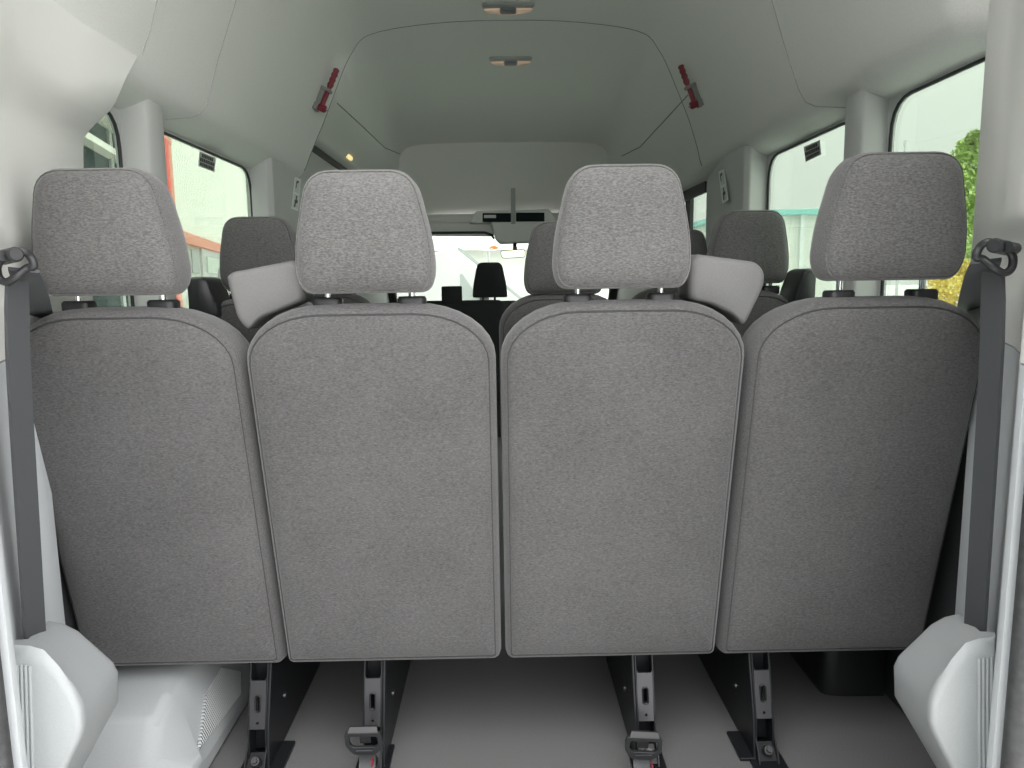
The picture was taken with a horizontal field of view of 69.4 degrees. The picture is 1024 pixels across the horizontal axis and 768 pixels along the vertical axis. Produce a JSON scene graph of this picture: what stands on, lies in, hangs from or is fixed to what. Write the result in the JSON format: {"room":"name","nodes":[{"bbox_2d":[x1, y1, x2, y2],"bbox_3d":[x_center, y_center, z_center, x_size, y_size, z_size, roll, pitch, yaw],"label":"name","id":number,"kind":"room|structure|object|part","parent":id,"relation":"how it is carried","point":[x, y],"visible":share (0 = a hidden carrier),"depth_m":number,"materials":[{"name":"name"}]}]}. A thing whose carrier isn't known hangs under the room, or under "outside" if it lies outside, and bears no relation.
{"room":"vehicle interior","nodes":[
{"label":"vehicle interior","id":0,"kind":"room"},
{"bbox_2d":[106,107,388,306],"bbox_3d":[-0.976,-0.290,3.560,0.012,1.770,5.240,-1,8,-1],"label":"wall","id":1,"kind":"structure","parent":0,"point":[371,297],"depth_m":2.13,"materials":[{"name":"grey"}]},
{"bbox_2d":[0,653,13,767],"bbox_3d":[-0.805,-0.036,0.913,0.245,2.100,0.042,-1,8,-1],"label":"trim","id":2,"kind":"structure","parent":1,"relation":"attached to","point":[6,757],"depth_m":0.99,"materials":[{"name":"plastic"}]},
{"bbox_2d":[0,247,52,638],"bbox_3d":[-0.820,0.097,1.282,0.077,0.635,0.537,-5,9,-29],"label":"belt","id":3,"kind":"object","parent":1,"relation":"hanging from","point":[26,294],"visible":1,"depth_m":1.10,"materials":[{"name":"grey fabric"}]},
{"bbox_2d":[0,360,64,767],"bbox_3d":[-0.815,0.444,1.237,0.267,0.959,0.460,-1,8,-1],"label":"trim","id":4,"kind":"structure","parent":1,"relation":"attached to","point":[11,630],"depth_m":1.17,"materials":[{"name":"white plastic"}]},
{"bbox_2d":[14,621,117,767],"bbox_3d":[-0.725,0.551,1.193,0.162,0.357,0.175,-1,8,-1],"label":"pillar cover","id":5,"kind":"structure","parent":1,"relation":"attached to","point":[68,688],"depth_m":1.11,"materials":[{"name":"plastic"}]},
{"bbox_2d":[57,548,78,630],"bbox_3d":[-0.939,0.320,2.379,0.012,0.790,1.750,-1,8,-1],"label":"trim","id":6,"kind":"structure","parent":1,"relation":"attached to","point":[70,620],"depth_m":1.53,"materials":[{"name":"black plastic"}]},
{"bbox_2d":[0,0,136,361],"bbox_3d":[-0.809,-0.372,1.314,0.308,0.629,0.840,-1,8,-1],"label":"trim","id":7,"kind":"structure","parent":1,"relation":"attached to","point":[60,76],"depth_m":1.35,"materials":[{"name":"white plastic"}]},
{"bbox_2d":[107,111,134,306],"bbox_3d":[-0.947,-0.285,1.458,0.012,0.669,0.779,-1,8,-1],"label":"window","id":8,"kind":"structure","parent":1,"relation":"in","point":[109,113],"depth_m":1.79,"materials":[{"name":"black rubber"}]},
{"bbox_2d":[120,100,175,305],"bbox_3d":[-0.926,-0.149,1.955,0.083,1.137,0.166,-1,8,-1],"label":"trim","id":9,"kind":"structure","parent":1,"relation":"attached to","point":[142,122],"depth_m":1.82,"materials":[{"name":"grey plastic"}]},
{"bbox_2d":[142,0,157,53],"bbox_3d":[-0.843,-0.831,1.721,0.004,0.136,0.057,3,9,23],"label":"trim","id":10,"kind":"structure","parent":1,"relation":"attached to","point":[156,0],"depth_m":1.72,"materials":[{"name":"grey plastic"}]},
{"bbox_2d":[166,0,236,119],"bbox_3d":[-0.866,-0.906,2.055,0.024,0.376,0.258,4,9,30],"label":"trim","id":11,"kind":"structure","parent":1,"relation":"attached to","point":[235,0],"depth_m":2.10,"materials":[{"name":"grey plastic"}]},
{"bbox_2d":[246,158,304,233],"bbox_3d":[-0.935,-0.319,3.151,0.100,1.141,0.719,-1,8,-1],"label":"trim","id":12,"kind":"structure","parent":1,"relation":"attached to","point":[272,181],"depth_m":2.76,"materials":[{"name":"grey plastic"}]},
{"bbox_2d":[291,177,300,210],"bbox_3d":[-0.904,-0.800,3.105,0.002,0.154,0.313,-2,8,-7],"label":"sticker","id":13,"kind":"object","parent":1,"relation":"attached to","point":[297,182],"visible":1,"depth_m":3.09,"materials":[{"name":"white"}]},
{"bbox_2d":[299,152,337,183],"bbox_3d":[-0.983,-1.079,3.965,0.030,0.200,1.620,-1,8,-1],"label":"trim","id":14,"kind":"structure","parent":1,"relation":"in","point":[316,164],"depth_m":3.61,"materials":[{"name":"grey plastic"}]},
{"bbox_2d":[312,145,347,169],"bbox_3d":[-0.977,-1.194,3.938,0.045,0.045,1.640,-1,8,-1],"label":"trim","id":15,"kind":"structure","parent":1,"relation":"attached to","point":[316,150],"depth_m":3.84,"materials":[{"name":"black plastic"}]},
{"bbox_2d":[399,142,608,213],"bbox_3d":[-0.078,-1.474,5.508,1.910,0.554,0.420,-1,8,-1],"label":"storage shelf","id":16,"kind":"structure","parent":0,"point":[450,178],"depth_m":5.45,"materials":[{"name":"white plastic"}]},
{"bbox_2d":[429,222,494,238],"bbox_3d":[-0.543,-1.118,5.395,0.837,0.140,0.049,-1,8,-1],"label":"sun visor","id":17,"kind":"object","parent":16,"relation":"attached to","point":[437,228],"visible":0.56,"depth_m":5.39,"materials":[{"name":"plastic"}]},
{"bbox_2d":[427,213,558,225],"bbox_3d":[-0.076,-1.229,5.659,1.860,0.120,0.350,-1,8,-1],"label":"trim","id":18,"kind":"structure","parent":16,"relation":"attached to","point":[431,217],"depth_m":5.48,"materials":[{"name":"plastic"}]},
{"bbox_2d":[470,188,556,243],"bbox_3d":[0.126,-1.222,5.400,0.866,0.383,0.210,-1,8,-1],"label":"console","id":19,"kind":"object","parent":16,"relation":"attached to","point":[511,226],"visible":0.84,"depth_m":5.31,"materials":[{"name":"plastic"}]},
{"bbox_2d":[501,243,524,257],"bbox_3d":[0.005,-0.983,5.388,0.176,0.135,0.115,-1,8,-1],"label":"mirror","id":20,"kind":"object","parent":19,"relation":"attached to","point":[515,253],"visible":0.97,"depth_m":5.34,"materials":[{"name":"silver plastic"}]},
{"bbox_2d":[501,250,523,257],"bbox_3d":[0.007,-0.939,5.340,0.167,0.053,0.008,-1,8,-1],"label":"mirror glass","id":21,"kind":"object","parent":20,"relation":"attached to","point":[504,253],"depth_m":5.34,"materials":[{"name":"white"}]},
{"bbox_3d":[0.009,-1.274,5.310,0.036,0.251,0.050,-1,8,-1],"label":"post","id":22,"kind":"part","parent":19,"relation":"part of","materials":[{"name":"grey plastic"}]},
{"bbox_2d":[502,300,515,309],"bbox_3d":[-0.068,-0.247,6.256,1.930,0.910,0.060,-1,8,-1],"label":"dashboard","id":23,"kind":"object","parent":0,"point":[507,303],"depth_m":6.17,"materials":[{"name":"black plastic"}]},
{"bbox_2d":[388,289,617,302],"bbox_3d":[-0.074,-0.927,5.888,1.930,0.715,0.626,-1,8,-1],"label":"trim","id":24,"kind":"structure","parent":23,"relation":"attached to","point":[612,295],"depth_m":6.07,"materials":[{"name":"black plastic"}]},
{"bbox_2d":[53,0,989,190],"bbox_3d":[0.007,-1.195,3.069,2.010,0.678,4.490,-1,8,-1],"label":"ceiling","id":25,"kind":"structure","parent":0,"point":[610,88],"depth_m":2.77,"materials":[{"name":"fabric"}]},
{"bbox_2d":[312,68,339,112],"bbox_3d":[-0.743,-1.173,2.956,0.112,0.176,0.043,-2,8,-9],"label":"hammer","id":26,"kind":"object","parent":25,"relation":"hanging from","point":[319,104],"visible":1,"depth_m":2.95,"materials":[{"name":"red plastic"}]},
{"bbox_3d":[-0.714,-1.221,2.958,0.051,0.084,0.025,-3,8,-17],"label":"handle","id":27,"kind":"part","parent":26,"relation":"part of","materials":[{"name":"red plastic"}]},
{"bbox_2d":[337,103,399,153],"bbox_3d":[-0.774,-1.427,4.232,0.016,0.118,2.015,-1,8,-1],"label":"trim","id":28,"kind":"structure","parent":25,"relation":"attached to","point":[337,103],"depth_m":3.87,"materials":[{"name":"grey"}]},
{"bbox_2d":[482,2,533,14],"bbox_3d":[-0.016,-1.489,2.937,0.207,0.026,0.101,-1,8,-1],"label":"recessed light","id":29,"kind":"object","parent":25,"relation":"in","point":[499,8],"visible":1,"depth_m":2.91,"materials":[{"name":"grey plastic"}]},
{"bbox_2d":[500,7,515,13],"bbox_3d":[-0.016,-1.483,2.938,0.062,0.014,0.055,-1,8,-1],"label":"switch","id":30,"kind":"object","parent":29,"relation":"attached to","point":[503,10],"depth_m":2.92,"materials":[{"name":"grey plastic"}]},
{"bbox_2d":[489,56,531,65],"bbox_3d":[-0.007,-1.554,3.565,0.206,0.026,0.101,-1,8,-1],"label":"recessed light","id":31,"kind":"object","parent":25,"relation":"in","point":[495,60],"visible":1,"depth_m":3.54,"materials":[{"name":"grey plastic"}]},
{"bbox_2d":[504,61,516,65],"bbox_3d":[-0.007,-1.548,3.566,0.061,0.014,0.055,-1,8,-1],"label":"switch","id":32,"kind":"object","parent":31,"relation":"attached to","point":[506,63],"depth_m":3.55,"materials":[{"name":"grey plastic"}]},
{"bbox_2d":[622,95,687,155],"bbox_3d":[0.715,-1.311,3.873,0.017,0.048,1.681,-1,8,-1],"label":"trim","id":33,"kind":"structure","parent":25,"relation":"attached to","point":[687,95],"depth_m":3.60,"materials":[{"name":"grey"}]},
{"bbox_2d":[678,64,703,108],"bbox_3d":[0.705,-1.173,2.922,0.101,0.170,0.040,-1,8,-1],"label":"hammer","id":34,"kind":"object","parent":25,"relation":"hanging from","point":[696,100],"visible":1,"depth_m":2.91,"materials":[{"name":"red plastic"}]},
{"bbox_3d":[0.677,-1.217,2.916,0.046,0.080,0.026,-1,8,-1],"label":"handle","id":35,"kind":"part","parent":34,"relation":"part of","materials":[{"name":"red plastic"}]},
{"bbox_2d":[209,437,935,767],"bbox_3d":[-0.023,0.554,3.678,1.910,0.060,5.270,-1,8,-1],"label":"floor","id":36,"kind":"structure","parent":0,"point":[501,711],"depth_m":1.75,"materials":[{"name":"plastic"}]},
{"bbox_2d":[82,663,249,767],"bbox_3d":[-0.776,0.671,1.965,0.246,0.205,1.061,-1,8,-1],"label":"cover","id":37,"kind":"object","parent":36,"relation":"on","point":[177,715],"visible":0.59,"depth_m":1.55,"materials":[{"name":"plastic"}]},
{"bbox_2d":[197,668,240,749],"bbox_3d":[-0.668,0.720,1.678,0.040,0.080,0.275,-1,8,-1],"label":"grille","id":38,"kind":"object","parent":37,"relation":"attached to","point":[219,693],"depth_m":1.67,"materials":[{"name":"grey plastic"}]},
{"bbox_2d":[30,168,320,767],"bbox_3d":[-0.708,0.191,1.692,0.424,1.230,0.735,-1,8,-1],"label":"passenger seat","id":39,"kind":"object","parent":36,"relation":"on","point":[145,423],"visible":0.84,"depth_m":1.39,"materials":[{"name":"fabric"}]},
{"bbox_3d":[-0.792,-0.145,1.351,0.012,0.131,0.016,-1,8,-1],"label":"headrest post","id":40,"kind":"part","parent":39,"relation":"part of","materials":[{"name":"silver metal"}]},
{"bbox_3d":[-0.705,0.230,1.495,0.424,0.775,0.272,-1,8,-1],"label":"backrest","id":41,"kind":"part","parent":39,"relation":"part of","materials":[{"name":"fabric"}]},
{"bbox_3d":[-0.638,-0.147,1.353,0.012,0.131,0.016,-1,8,-1],"label":"headrest post","id":42,"kind":"part","parent":39,"relation":"part of","materials":[{"name":"silver metal"}]},
{"bbox_3d":[-0.545,0.686,1.591,0.035,0.102,0.033,-1,8,-1],"label":"slotted plate","id":43,"kind":"part","parent":39,"relation":"part of","materials":[{"name":"grey metal"}]},
{"bbox_2d":[188,216,312,343],"bbox_3d":[-0.729,0.082,2.515,0.388,1.218,0.734,-1,8,-1],"label":"passenger seat","id":44,"kind":"object","parent":36,"relation":"on","point":[253,241],"visible":0.19,"depth_m":2.09,"materials":[{"name":"fabric"}]},
{"bbox_3d":[-0.728,0.115,2.317,0.376,0.775,0.272,-1,8,-1],"label":"backrest","id":45,"kind":"part","parent":44,"relation":"part of","materials":[{"name":"fabric"}]},
{"bbox_2d":[309,293,369,303],"bbox_3d":[-0.739,-0.034,3.337,0.384,1.218,0.734,-1,8,-1],"label":"passenger seat","id":46,"kind":"object","parent":36,"relation":"on","point":[347,298],"visible":0.02,"depth_m":2.96,"materials":[{"name":"fabric"}]},
{"bbox_2d":[344,725,382,767],"bbox_3d":[-0.302,0.760,1.522,0.076,0.132,0.039,-1,8,-1],"label":"handle","id":47,"kind":"object","parent":36,"relation":"on","point":[366,753],"visible":1,"depth_m":1.51,"materials":[{"name":"grey plastic"}]},
{"bbox_3d":[-0.302,0.733,1.510,0.076,0.060,0.024,-1,8,-1],"label":"frame","id":48,"kind":"part","parent":47,"relation":"part of","materials":[{"name":"grey plastic"}]},
{"bbox_2d":[227,169,500,767],"bbox_3d":[-0.276,0.188,1.699,0.491,1.222,0.734,-1,8,-1],"label":"passenger seat","id":49,"kind":"object","parent":36,"relation":"on","point":[376,423],"visible":0.9,"depth_m":1.39,"materials":[{"name":"fabric"}]},
{"bbox_3d":[-0.300,0.682,1.594,0.035,0.102,0.033,-1,8,-1],"label":"slotted plate","id":50,"kind":"part","parent":49,"relation":"part of","materials":[{"name":"grey metal"}]},
{"bbox_3d":[-0.258,0.223,1.501,0.460,0.775,0.272,-1,8,-1],"label":"backrest","id":51,"kind":"part","parent":49,"relation":"part of","materials":[{"name":"fabric"}]},
{"bbox_3d":[-0.280,0.621,1.826,0.006,0.330,0.548,-1,8,-1],"label":"leg","id":52,"kind":"part","parent":49,"relation":"part of","materials":[{"name":"black paint"}]},
{"bbox_2d":[427,262,506,436],"bbox_3d":[-0.358,-0.234,4.997,0.659,1.142,0.588,-1,8,-1],"label":"seat","id":53,"kind":"object","parent":36,"relation":"on","point":[489,280],"visible":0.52,"depth_m":4.67,"materials":[{"name":"grey fabric"}]},
{"bbox_3d":[-0.364,-0.210,4.778,0.640,0.655,0.148,-1,8,-1],"label":"backrest","id":54,"kind":"part","parent":53,"relation":"part of","materials":[{"name":"grey fabric"}]},
{"bbox_2d":[499,221,607,523],"bbox_3d":[0.153,0.080,2.528,0.384,1.194,0.734,-1,8,-1],"label":"passenger seat","id":55,"kind":"object","parent":36,"relation":"on","point":[539,281],"visible":0.21,"depth_m":2.13,"materials":[{"name":"fabric"}]},
{"bbox_2d":[501,164,763,767],"bbox_3d":[0.225,0.178,1.705,0.493,1.226,0.734,-1,8,-1],"label":"passenger seat","id":56,"kind":"object","parent":36,"relation":"on","point":[620,417],"visible":0.91,"depth_m":1.39,"materials":[{"name":"fabric"}]},
{"bbox_3d":[0.120,-0.159,1.363,0.012,0.131,0.016,-1,8,-1],"label":"headrest post","id":57,"kind":"part","parent":56,"relation":"part of","materials":[{"name":"silver metal"}]},
{"bbox_3d":[0.260,0.612,1.833,0.006,0.330,0.548,-1,8,-1],"label":"leg","id":58,"kind":"part","parent":56,"relation":"part of","materials":[{"name":"black paint"}]},
{"bbox_3d":[0.209,0.216,1.507,0.455,0.775,0.272,-1,8,-1],"label":"backrest","id":59,"kind":"part","parent":56,"relation":"part of","materials":[{"name":"fabric"}]},
{"bbox_3d":[0.288,0.673,1.601,0.035,0.102,0.033,-1,8,-1],"label":"slotted plate","id":60,"kind":"part","parent":56,"relation":"part of","materials":[{"name":"grey metal"}]},
{"bbox_3d":[0.274,-0.162,1.365,0.012,0.131,0.016,-1,8,-1],"label":"headrest post","id":61,"kind":"part","parent":56,"relation":"part of","materials":[{"name":"silver metal"}]},
{"bbox_2d":[625,730,662,767],"bbox_3d":[0.270,0.762,1.530,0.076,0.110,0.039,-1,8,-1],"label":"seat latch","id":62,"kind":"object","parent":36,"relation":"on","point":[641,758],"visible":1,"depth_m":1.52,"materials":[{"name":"grey plastic"}]},
{"bbox_3d":[0.270,0.747,1.521,0.076,0.063,0.024,-1,8,-1],"label":"frame","id":63,"kind":"part","parent":62,"relation":"part of","materials":[{"name":"grey plastic"}]},
{"bbox_2d":[632,230,706,300],"bbox_3d":[0.661,-0.056,3.355,0.384,1.218,0.734,-1,8,-1],"label":"passenger seat","id":64,"kind":"object","parent":36,"relation":"on","point":[697,238],"visible":0.05,"depth_m":2.93,"materials":[{"name":"fabric"}]},
{"bbox_3d":[0.660,-0.022,3.156,0.376,0.775,0.272,-1,8,-1],"label":"backrest","id":65,"kind":"part","parent":64,"relation":"part of","materials":[{"name":"fabric"}]},
{"bbox_2d":[689,210,815,337],"bbox_3d":[0.677,0.060,2.533,0.393,1.218,0.734,-1,8,-1],"label":"passenger seat","id":66,"kind":"object","parent":36,"relation":"on","point":[759,237],"visible":0.23,"depth_m":2.11,"materials":[{"name":"fabric"}]},
{"bbox_3d":[0.672,0.093,2.334,0.376,0.775,0.272,-1,8,-1],"label":"backrest","id":67,"kind":"part","parent":66,"relation":"part of","materials":[{"name":"fabric"}]},
{"bbox_2d":[789,650,884,695],"bbox_3d":[0.838,0.579,2.083,0.150,0.310,0.560,-1,8,-1],"label":"liner","id":68,"kind":"object","parent":36,"relation":"on","point":[861,672],"visible":0.1,"depth_m":1.83,"materials":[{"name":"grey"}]},
{"bbox_2d":[698,151,979,767],"bbox_3d":[0.660,0.164,1.709,0.442,1.241,0.735,-1,8,-1],"label":"passenger seat","id":69,"kind":"object","parent":36,"relation":"on","point":[854,413],"visible":0.88,"depth_m":1.41,"materials":[{"name":"fabric"}]},
{"bbox_3d":[0.543,0.669,1.605,0.035,0.102,0.033,-1,8,-1],"label":"slotted plate","id":70,"kind":"part","parent":69,"relation":"part of","materials":[{"name":"grey metal"}]},
{"bbox_3d":[0.605,-0.171,1.369,0.012,0.139,0.016,-1,8,-1],"label":"headrest post","id":71,"kind":"part","parent":69,"relation":"part of","materials":[{"name":"silver metal"}]},
{"bbox_3d":[0.663,0.209,1.512,0.442,0.775,0.272,-1,8,-1],"label":"backrest","id":72,"kind":"part","parent":69,"relation":"part of","materials":[{"name":"fabric"}]},
{"bbox_3d":[0.759,-0.173,1.371,0.012,0.139,0.016,-1,8,-1],"label":"headrest post","id":73,"kind":"part","parent":69,"relation":"part of","materials":[{"name":"silver metal"}]},
{"bbox_2d":[616,54,985,299],"bbox_3d":[0.906,-0.320,3.584,0.012,1.770,5.240,-1,8,-1],"label":"wall","id":74,"kind":"structure","parent":0,"point":[628,293],"depth_m":1.85,"materials":[{"name":"grey plastic"}]},
{"bbox_2d":[304,20,701,170],"bbox_3d":[-0.039,-1.219,3.123,1.707,0.602,0.004,-1,8,-1],"label":"trim","id":75,"kind":"structure","parent":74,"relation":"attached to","point":[474,20],"depth_m":3.09,"materials":[{"name":"grey plastic"}]},
{"bbox_2d":[683,181,706,229],"bbox_3d":[0.884,-0.669,3.979,0.034,0.677,1.224,-1,8,-1],"label":"window","id":76,"kind":"structure","parent":74,"relation":"in","point":[690,194],"depth_m":3.66,"materials":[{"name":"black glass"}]},
{"bbox_2d":[718,169,727,203],"bbox_3d":[0.819,-0.769,2.870,0.002,0.134,0.226,0,8,6],"label":"sticker","id":77,"kind":"object","parent":74,"relation":"attached to","point":[722,179],"visible":1,"depth_m":2.86,"materials":[{"name":"white plastic"}]},
{"bbox_2d":[706,145,771,249],"bbox_3d":[0.876,-0.329,3.040,0.100,1.141,0.719,-1,8,-1],"label":"trim","id":78,"kind":"structure","parent":74,"relation":"attached to","point":[745,168],"depth_m":2.69,"materials":[{"name":"grey plastic"}]},
{"bbox_2d":[764,122,844,285],"bbox_3d":[0.917,-0.434,2.331,0.012,0.669,0.674,-1,8,-1],"label":"window","id":79,"kind":"structure","parent":74,"relation":"in","point":[842,123],"depth_m":2.44,"materials":[{"name":"black rubber"}]},
{"bbox_2d":[804,140,820,161],"bbox_3d":[0.913,-0.708,2.251,0.002,0.048,0.132,-1,8,-1],"label":"window sticker","id":80,"kind":"object","parent":79,"relation":"attached to","point":[813,150],"visible":1,"depth_m":2.25,"materials":[{"name":"grey"}]},
{"bbox_2d":[805,143,819,159],"bbox_3d":[0.912,-0.707,2.249,0.001,0.040,0.108,-1,8,-1],"label":"print","id":81,"kind":"object","parent":80,"relation":"attached to","point":[812,150],"depth_m":2.25,"materials":[{"name":"black"}]},
{"bbox_2d":[771,0,845,107],"bbox_3d":[0.822,-0.914,2.037,0.022,0.355,0.279,-5,9,-27],"label":"trim","id":82,"kind":"structure","parent":74,"relation":"attached to","point":[771,0],"depth_m":2.10,"materials":[{"name":"grey plastic"}]},
{"bbox_2d":[843,89,888,295],"bbox_3d":[0.901,-0.174,1.954,0.083,1.137,0.166,-1,8,-1],"label":"trim","id":83,"kind":"structure","parent":74,"relation":"attached to","point":[866,119],"depth_m":1.82,"materials":[{"name":"grey plastic"}]},
{"bbox_2d":[884,426,968,716],"bbox_3d":[0.918,0.291,2.403,0.012,0.790,1.750,-1,8,-1],"label":"trim","id":84,"kind":"structure","parent":74,"relation":"attached to","point":[942,604],"depth_m":1.57,"materials":[{"name":"black plastic"}]},
{"bbox_2d":[880,57,984,295],"bbox_3d":[0.930,-0.313,1.470,0.012,0.669,0.754,-1,8,-1],"label":"window","id":85,"kind":"structure","parent":74,"relation":"in","point":[980,60],"depth_m":1.69,"materials":[{"name":"black rubber"}]},
{"bbox_2d":[894,614,995,767],"bbox_3d":[0.718,0.547,1.214,0.162,0.357,0.175,-1,8,-1],"label":"pillar cover","id":86,"kind":"structure","parent":74,"relation":"attached to","point":[943,680],"depth_m":1.13,"materials":[{"name":"plastic"}]},
{"bbox_2d":[955,343,1023,767],"bbox_3d":[0.817,0.418,1.258,0.287,0.959,0.460,-1,8,-1],"label":"trim","id":87,"kind":"structure","parent":74,"relation":"attached to","point":[1010,470],"depth_m":1.12,"materials":[{"name":"white plastic"}]},
{"bbox_2d":[957,238,1021,631],"bbox_3d":[0.807,0.081,1.309,0.062,0.647,0.539,3,9,27],"label":"belt","id":88,"kind":"object","parent":74,"relation":"hanging from","point":[983,287],"visible":1,"depth_m":1.12,"materials":[{"name":"grey fabric"}]},
{"bbox_2d":[967,0,1023,363],"bbox_3d":[0.804,-0.501,1.143,0.287,0.888,0.490,-1,8,-1],"label":"trim","id":89,"kind":"structure","parent":74,"relation":"attached to","point":[999,197],"depth_m":1.29,"materials":[{"name":"white plastic"}]},
{"bbox_2d":[1000,492,1023,767],"bbox_3d":[0.800,-0.062,0.933,0.265,2.100,0.042,-1,8,-1],"label":"trim","id":90,"kind":"structure","parent":74,"relation":"attached to","point":[1012,753],"depth_m":0.99,"materials":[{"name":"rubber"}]},
{"label":"outside","id":91,"kind":"structure","parent":0,"visible":0},
{"bbox_2d":[596,284,958,303],"bbox_3d":[-0.567,-3.861,39.846,160.000,0.130,160.000,-1,8,-1],"label":"ground","id":92,"kind":"structure","parent":91,"point":[890,289],"depth_m":86.46,"materials":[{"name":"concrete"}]},
{"bbox_2d":[83,115,128,306],"bbox_3d":[-7.820,-1.582,3.384,4.700,5.707,32.420,-3,8,-14],"label":"building","id":93,"kind":"structure","parent":92,"relation":"on","point":[99,151],"depth_m":16.64,"materials":[{"name":"grey"}]},
{"bbox_2d":[164,132,252,307],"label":"window","id":94,"kind":"structure","parent":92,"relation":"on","point":[204,200],"depth_m":30.19,"materials":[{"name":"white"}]},
{"bbox_3d":[-11.275,-4.239,21.261,2.250,6.088,3.928,-3,8,-14],"label":"red panel","id":95,"kind":"part","parent":94,"relation":"part of","materials":[{"name":"red paint"}]},
{"bbox_2d":[198,151,215,171],"bbox_3d":[-0.964,-0.703,2.340,0.002,0.048,0.149,-1,8,-1],"label":"window sticker","id":96,"kind":"object","parent":94,"relation":"attached to","point":[206,161],"visible":1,"depth_m":2.33,"materials":[{"name":"grey"}]},
{"bbox_2d":[200,154,213,169],"bbox_3d":[-0.963,-0.702,2.337,0.001,0.039,0.120,-1,8,-1],"label":"print","id":97,"kind":"object","parent":96,"relation":"attached to","point":[206,161],"depth_m":2.34,"materials":[{"name":"black"}]},
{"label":"loading door","id":98,"kind":"part","parent":94,"relation":"part of","materials":[{"name":"grey paint"}]},
{"bbox_3d":[-13.525,-5.428,34.159,0.060,0.653,6.810,-3,8,-14],"label":"loading door","id":99,"kind":"part","parent":94,"relation":"part of","materials":[{"name":"grey"}]},
{"bbox_2d":[218,247,521,300],"bbox_3d":[-2.007,-1.165,12.441,5.040,2.200,2.320,-1,8,-1],"label":"van","id":100,"kind":"object","parent":92,"relation":"on","point":[454,267],"visible":0.06,"depth_m":11.37,"materials":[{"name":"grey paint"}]},
{"bbox_2d":[483,246,497,261],"bbox_3d":[-0.443,-1.770,15.949,0.345,2.379,0.150,-1,8,-1],"label":"beacon","id":101,"kind":"object","parent":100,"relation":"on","point":[491,248],"visible":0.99,"depth_m":15.74,"materials":[{"name":"orange plastic"}]},
{"bbox_2d":[432,236,530,296],"bbox_3d":[-0.896,-5.496,28.301,7.700,6.332,10.400,-1,8,-1],"label":"hall","id":102,"kind":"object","parent":92,"relation":"on","point":[513,268],"visible":0.11,"depth_m":23.63,"materials":[{"name":"grey"}]},
{"bbox_2d":[693,208,835,296],"bbox_3d":[11.888,-5.574,34.742,6.300,4.339,10.600,-1,8,-1],"label":"shed","id":103,"kind":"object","parent":92,"relation":"on","point":[799,223],"visible":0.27,"depth_m":29.64,"materials":[{"name":"grey"}]},
{"bbox_2d":[895,140,906,294],"bbox_3d":[31.099,-13.210,59.205,0.240,12.121,0.240,-1,8,-1],"label":"mast","id":104,"kind":"object","parent":92,"relation":"on","point":[905,141],"visible":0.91,"depth_m":59.82,"materials":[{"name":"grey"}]},
{"bbox_2d":[926,258,970,305],"bbox_3d":[7.457,-1.089,11.989,1.764,1.927,1.232,-1,8,-1],"label":"bush","id":105,"kind":"object","parent":92,"relation":"on","point":[949,288],"visible":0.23,"depth_m":11.70,"materials":[{"name":"yellow plant"}]},
{"bbox_2d":[950,128,979,263],"bbox_3d":[8.636,-2.378,13.059,3.023,4.146,2.066,-1,8,-1],"label":"tree","id":106,"kind":"object","parent":92,"relation":"on","point":[966,152],"visible":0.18,"depth_m":12.51,"materials":[{"name":"green plant"}]}
]}

